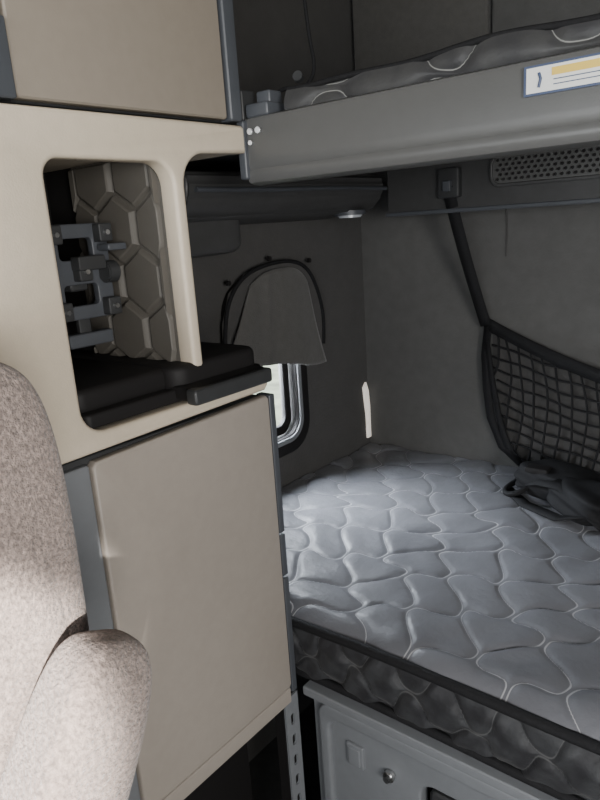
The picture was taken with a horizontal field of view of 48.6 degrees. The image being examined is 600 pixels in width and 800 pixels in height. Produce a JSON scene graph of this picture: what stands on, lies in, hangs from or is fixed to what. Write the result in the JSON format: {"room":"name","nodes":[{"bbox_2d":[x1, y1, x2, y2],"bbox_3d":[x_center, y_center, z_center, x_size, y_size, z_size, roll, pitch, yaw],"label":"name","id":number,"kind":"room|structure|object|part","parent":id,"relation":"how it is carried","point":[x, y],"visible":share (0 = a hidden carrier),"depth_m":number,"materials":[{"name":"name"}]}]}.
{"room":"vehicle interior","nodes":[
{"label":"vehicle interior","id":0,"kind":"room"},
{"bbox_2d":[185,0,369,761],"bbox_3d":[-0.718,0.041,1.005,0.050,2.400,2.880,8,19,38],"label":"wall","id":1,"kind":"structure","parent":0,"point":[272,44],"depth_m":1.83,"materials":[{"name":"fabric"}]},
{"bbox_2d":[221,283,309,457],"bbox_3d":[-0.080,-0.075,1.735,0.018,0.485,0.297,8,19,38],"label":"frame","id":2,"kind":"object","parent":1,"relation":"attached to","point":[294,445],"visible":0.28,"depth_m":1.84,"materials":[{"name":"black plastic"}]},
{"bbox_2d":[222,256,326,365],"bbox_3d":[-0.053,-0.210,1.682,0.047,0.303,0.420,8,19,38],"label":"cover","id":3,"kind":"object","parent":1,"relation":"in","point":[275,309],"depth_m":1.67,"materials":[{"name":"fabric"}]},
{"bbox_2d":[277,364,290,436],"bbox_3d":[-0.100,-0.078,1.751,0.014,0.387,0.199,8,19,38],"label":"window","id":4,"kind":"structure","parent":1,"relation":"in","point":[285,422],"depth_m":1.83,"materials":[{"name":"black glass"}]},
{"bbox_2d":[184,172,386,257],"bbox_3d":[-0.071,-0.426,1.522,0.214,0.160,0.700,8,19,38],"label":"shelf","id":5,"kind":"object","parent":1,"relation":"attached to","point":[217,203],"visible":0.53,"depth_m":1.41,"materials":[{"name":"grey plastic"}]},
{"bbox_3d":[-0.072,-0.458,1.525,0.203,0.099,0.680,8,19,38],"label":"shelf","id":6,"kind":"part","parent":5,"relation":"part of","materials":[{"name":"grey plastic"}]},
{"bbox_2d":[335,209,365,217],"bbox_3d":[0.129,-0.479,1.713,0.084,0.018,0.084,8,19,38],"label":"lamp","id":7,"kind":"object","parent":5,"relation":"attached to","point":[347,213],"depth_m":1.68,"materials":[{"name":"grey plastic"}]},
{"bbox_2d":[278,364,303,447],"bbox_3d":[-0.074,-0.074,1.730,0.010,0.419,0.231,8,19,38],"label":"rim","id":8,"kind":"object","parent":1,"relation":"attached to","point":[298,366],"visible":0.31,"depth_m":1.83,"materials":[{"name":"grey metal"}]},
{"bbox_2d":[362,382,370,437],"bbox_3d":[0.214,0.032,2.133,0.008,0.185,0.032,8,19,38],"label":"trim","id":9,"kind":"structure","parent":1,"relation":"attached to","point":[365,390],"depth_m":2.13,"materials":[{"name":"white plastic"}]},
{"bbox_2d":[249,701,432,799],"bbox_3d":[0.278,1.353,0.594,2.400,0.050,2.980,8,19,38],"label":"floor","id":10,"kind":"structure","parent":0,"point":[264,767],"depth_m":1.84,"materials":[{"name":"rubber"}]},
{"bbox_2d":[0,362,151,799],"bbox_3d":[-0.562,0.657,0.607,0.667,1.394,0.708,8,19,38],"label":"seat","id":11,"kind":"object","parent":10,"relation":"on","point":[75,699],"visible":1,"depth_m":0.54,"materials":[{"name":"fabric"}]},
{"bbox_3d":[-0.453,0.341,0.746,0.555,0.869,0.212,8,19,38],"label":"backrest","id":12,"kind":"part","parent":11,"relation":"part of","materials":[{"name":"fabric"}]},
{"bbox_3d":[-0.206,0.378,0.529,0.077,0.344,0.233,8,19,38],"label":"armrest","id":13,"kind":"part","parent":11,"relation":"part of","materials":[{"name":"fabric"}]},
{"bbox_2d":[0,0,305,799],"bbox_3d":[-0.377,0.027,1.006,0.457,2.379,0.613,8,19,38],"label":"tall cabinet","id":14,"kind":"object","parent":10,"relation":"on","point":[168,449],"visible":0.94,"depth_m":0.95,"materials":[{"name":"beige plastic"}]},
{"bbox_2d":[51,223,125,349],"bbox_3d":[-0.377,-0.179,1.012,0.225,0.185,0.122,8,19,38],"label":"bracket","id":15,"kind":"object","parent":14,"relation":"attached to","point":[96,268],"depth_m":0.96,"materials":[{"name":"grey plastic"}]},
{"bbox_3d":[-0.389,-0.182,1.020,0.175,0.030,0.030,8,19,38],"label":"arm","id":16,"kind":"part","parent":15,"relation":"part of","materials":[{"name":"grey metal"}]},
{"bbox_3d":[-0.321,-0.113,0.985,0.010,0.045,0.020,8,19,38],"label":"stem","id":17,"kind":"part","parent":15,"relation":"part of","materials":[{"name":"grey plastic"}]},
{"bbox_3d":[-0.321,-0.184,0.961,0.013,0.135,0.107,8,19,38],"label":"head plate","id":18,"kind":"part","parent":15,"relation":"part of","materials":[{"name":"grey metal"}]},
{"bbox_3d":[-0.281,-0.190,0.981,0.032,0.032,0.020,8,19,38],"label":"tilt knob","id":19,"kind":"part","parent":15,"relation":"part of","materials":[{"name":"grey plastic"}]},
{"bbox_3d":[-0.240,-0.734,0.767,0.020,0.746,0.330,8,19,38],"label":"door","id":20,"kind":"part","parent":14,"relation":"part of","materials":[{"name":"beige plastic"}]},
{"bbox_3d":[-0.148,0.306,1.060,0.018,0.569,0.345,8,19,38],"label":"door","id":21,"kind":"part","parent":14,"relation":"part of","materials":[{"name":"beige plastic"}]},
{"bbox_2d":[171,365,262,400],"bbox_3d":[-0.177,-0.035,1.058,0.210,0.021,0.160,8,19,38],"label":"tray","id":22,"kind":"object","parent":14,"relation":"on","point":[221,381],"depth_m":0.98,"materials":[{"name":"black plastic"}]},
{"bbox_3d":[-0.131,-0.791,0.899,0.032,0.778,0.025,8,19,38],"label":"trim","id":23,"kind":"part","parent":14,"relation":"part of","materials":[{"name":"blue plastic"}]},
{"bbox_3d":[-0.102,-0.022,0.992,0.022,0.023,0.164,8,19,38],"label":"tray handle","id":24,"kind":"part","parent":14,"relation":"part of","materials":[{"name":"grey plastic"}]},
{"bbox_3d":[-0.051,0.112,1.162,0.031,0.255,0.014,8,19,38],"label":"rail","id":25,"kind":"part","parent":14,"relation":"part of","materials":[{"name":"blue plastic"}]},
{"bbox_3d":[-0.040,0.278,1.206,0.031,0.081,0.014,8,19,38],"label":"rail","id":26,"kind":"part","parent":14,"relation":"part of","materials":[{"name":"blue plastic"}]},
{"bbox_3d":[-0.012,0.840,1.348,0.024,0.580,0.035,8,19,38],"label":"post","id":27,"kind":"part","parent":14,"relation":"part of","materials":[{"name":"grey metal"}]},
{"bbox_3d":[-0.029,0.437,1.249,0.031,0.241,0.014,8,19,38],"label":"rail","id":28,"kind":"part","parent":14,"relation":"part of","materials":[{"name":"blue plastic"}]},
{"bbox_3d":[0.001,0.842,1.338,0.004,0.580,0.037,8,19,38],"label":"slotted post","id":29,"kind":"part","parent":14,"relation":"part of","materials":[{"name":"grey plastic"}]},
{"bbox_2d":[303,680,557,799],"bbox_3d":[1.029,0.824,1.107,1.860,0.588,0.905,8,19,38],"label":"bunk base","id":30,"kind":"object","parent":10,"relation":"on","point":[364,753],"visible":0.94,"depth_m":1.20,"materials":[{"name":"grey plastic"}]},
{"bbox_2d":[346,740,364,770],"bbox_3d":[0.107,0.673,1.262,0.038,0.050,0.012,8,19,38],"label":"switch","id":31,"kind":"object","parent":30,"relation":"attached to","point":[355,749],"depth_m":1.25,"materials":[{"name":"grey plastic"}]},
{"bbox_3d":[0.775,0.928,0.806,1.860,0.575,0.030,8,19,38],"label":"panel","id":32,"kind":"part","parent":30,"relation":"part of","materials":[{"name":"grey plastic"}]},
{"bbox_3d":[0.756,0.931,0.799,1.800,0.535,0.020,8,19,38],"label":"raised frame","id":33,"kind":"part","parent":30,"relation":"part of","materials":[{"name":"grey plastic"}]},
{"bbox_2d":[281,443,599,799],"bbox_3d":[0.839,0.435,1.139,2.288,0.152,0.913,8,19,38],"label":"mattress","id":34,"kind":"object","parent":30,"relation":"on","point":[423,595],"depth_m":1.24,"materials":[{"name":"grey fabric"}]},
{"bbox_2d":[502,458,599,530],"bbox_3d":[0.662,0.223,1.524,0.212,0.086,0.472,-14,18,-34],"label":"harness","id":35,"kind":"object","parent":34,"relation":"on","point":[573,490],"visible":1,"depth_m":1.55,"materials":[{"name":"black fabric"}]},
{"bbox_3d":[0.539,0.900,0.992,0.755,0.355,0.015,8,19,38],"label":"storage lid","id":36,"kind":"part","parent":30,"relation":"part of","materials":[{"name":"grey plastic"}]},
{"bbox_2d":[352,6,599,466],"bbox_3d":[1.111,-0.181,1.370,2.400,2.400,0.050,8,19,38],"label":"wall","id":37,"kind":"structure","parent":0,"point":[424,332],"depth_m":1.89,"materials":[{"name":"grey fabric"}]},
{"bbox_2d":[185,0,599,185],"bbox_3d":[0.764,-0.543,0.851,2.260,0.389,0.900,8,19,38],"label":"bunk","id":38,"kind":"object","parent":37,"relation":"attached to","point":[464,101],"visible":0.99,"depth_m":0.83,"materials":[{"name":"grey plastic"}]},
{"bbox_3d":[-0.055,-0.394,1.055,0.015,0.085,0.110,8,19,38],"label":"plate","id":39,"kind":"part","parent":38,"relation":"part of","materials":[{"name":"grey metal"}]},
{"bbox_3d":[-0.013,-0.605,1.032,0.047,0.262,0.095,8,19,38],"label":"restraint cord","id":40,"kind":"part","parent":38,"relation":"part of","materials":[{"name":"black fabric"}]},
{"bbox_3d":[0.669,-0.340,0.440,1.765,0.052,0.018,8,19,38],"label":"mattress","id":41,"kind":"part","parent":38,"relation":"part of","materials":[{"name":"grey fabric"}]},
{"bbox_2d":[524,52,599,97],"bbox_3d":[0.305,-0.347,0.700,0.141,0.031,0.006,8,19,38],"label":"warning label","id":42,"kind":"object","parent":38,"relation":"attached to","point":[581,71],"visible":1,"depth_m":0.72,"materials":[{"name":"white paper"}]},
{"bbox_2d":[352,0,491,69],"bbox_3d":[0.303,-1.041,1.711,0.390,0.710,0.034,8,19,38],"label":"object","id":43,"kind":"structure","parent":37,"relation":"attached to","point":[385,31],"depth_m":1.73,"materials":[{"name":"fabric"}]},
{"bbox_2d":[386,146,599,216],"bbox_3d":[1.078,-0.439,1.136,2.080,0.122,0.195,8,19,38],"label":"vent panel","id":44,"kind":"object","parent":37,"relation":"attached to","point":[571,176],"visible":0.95,"depth_m":1.53,"materials":[{"name":"grey plastic"}]},
{"bbox_2d":[489,146,599,186],"bbox_3d":[0.576,-0.511,1.437,0.346,0.072,0.012,8,19,38],"label":"vent","id":45,"kind":"object","parent":44,"relation":"attached to","point":[579,167],"depth_m":1.46,"materials":[{"name":"grey plastic"}]},
{"bbox_2d":[505,209,507,256],"bbox_3d":[0.538,-0.435,1.733,0.006,0.120,0.010,-15,18,-35],"label":"trim","id":46,"kind":"structure","parent":37,"relation":"attached to","point":[506,211],"depth_m":1.73,"materials":[{"name":"plastic"}]},
{"bbox_2d":[444,186,599,474],"bbox_3d":[0.958,-0.100,1.354,1.366,0.755,0.190,8,19,38],"label":"net","id":47,"kind":"object","parent":37,"relation":"attached to","point":[549,399],"visible":0.96,"depth_m":1.76,"materials":[{"name":"fabric"}]},
{"bbox_2d":[492,0,599,32],"bbox_3d":[0.786,-0.972,1.328,0.830,0.710,0.034,8,19,38],"label":"pad","id":48,"kind":"object","parent":37,"relation":"attached to","point":[506,14],"visible":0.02,"depth_m":1.53,"materials":[{"name":"grey fabric"}]},
{"label":"outside","id":49,"kind":"structure","parent":0,"visible":0},
{"bbox_2d":[254,364,281,425],"bbox_3d":[0.166,2.435,0.648,28.000,0.050,28.000,8,19,38],"label":"ground","id":50,"kind":"structure","parent":49,"point":[273,386],"depth_m":10.45,"materials":[{"name":"white"}]}
]}

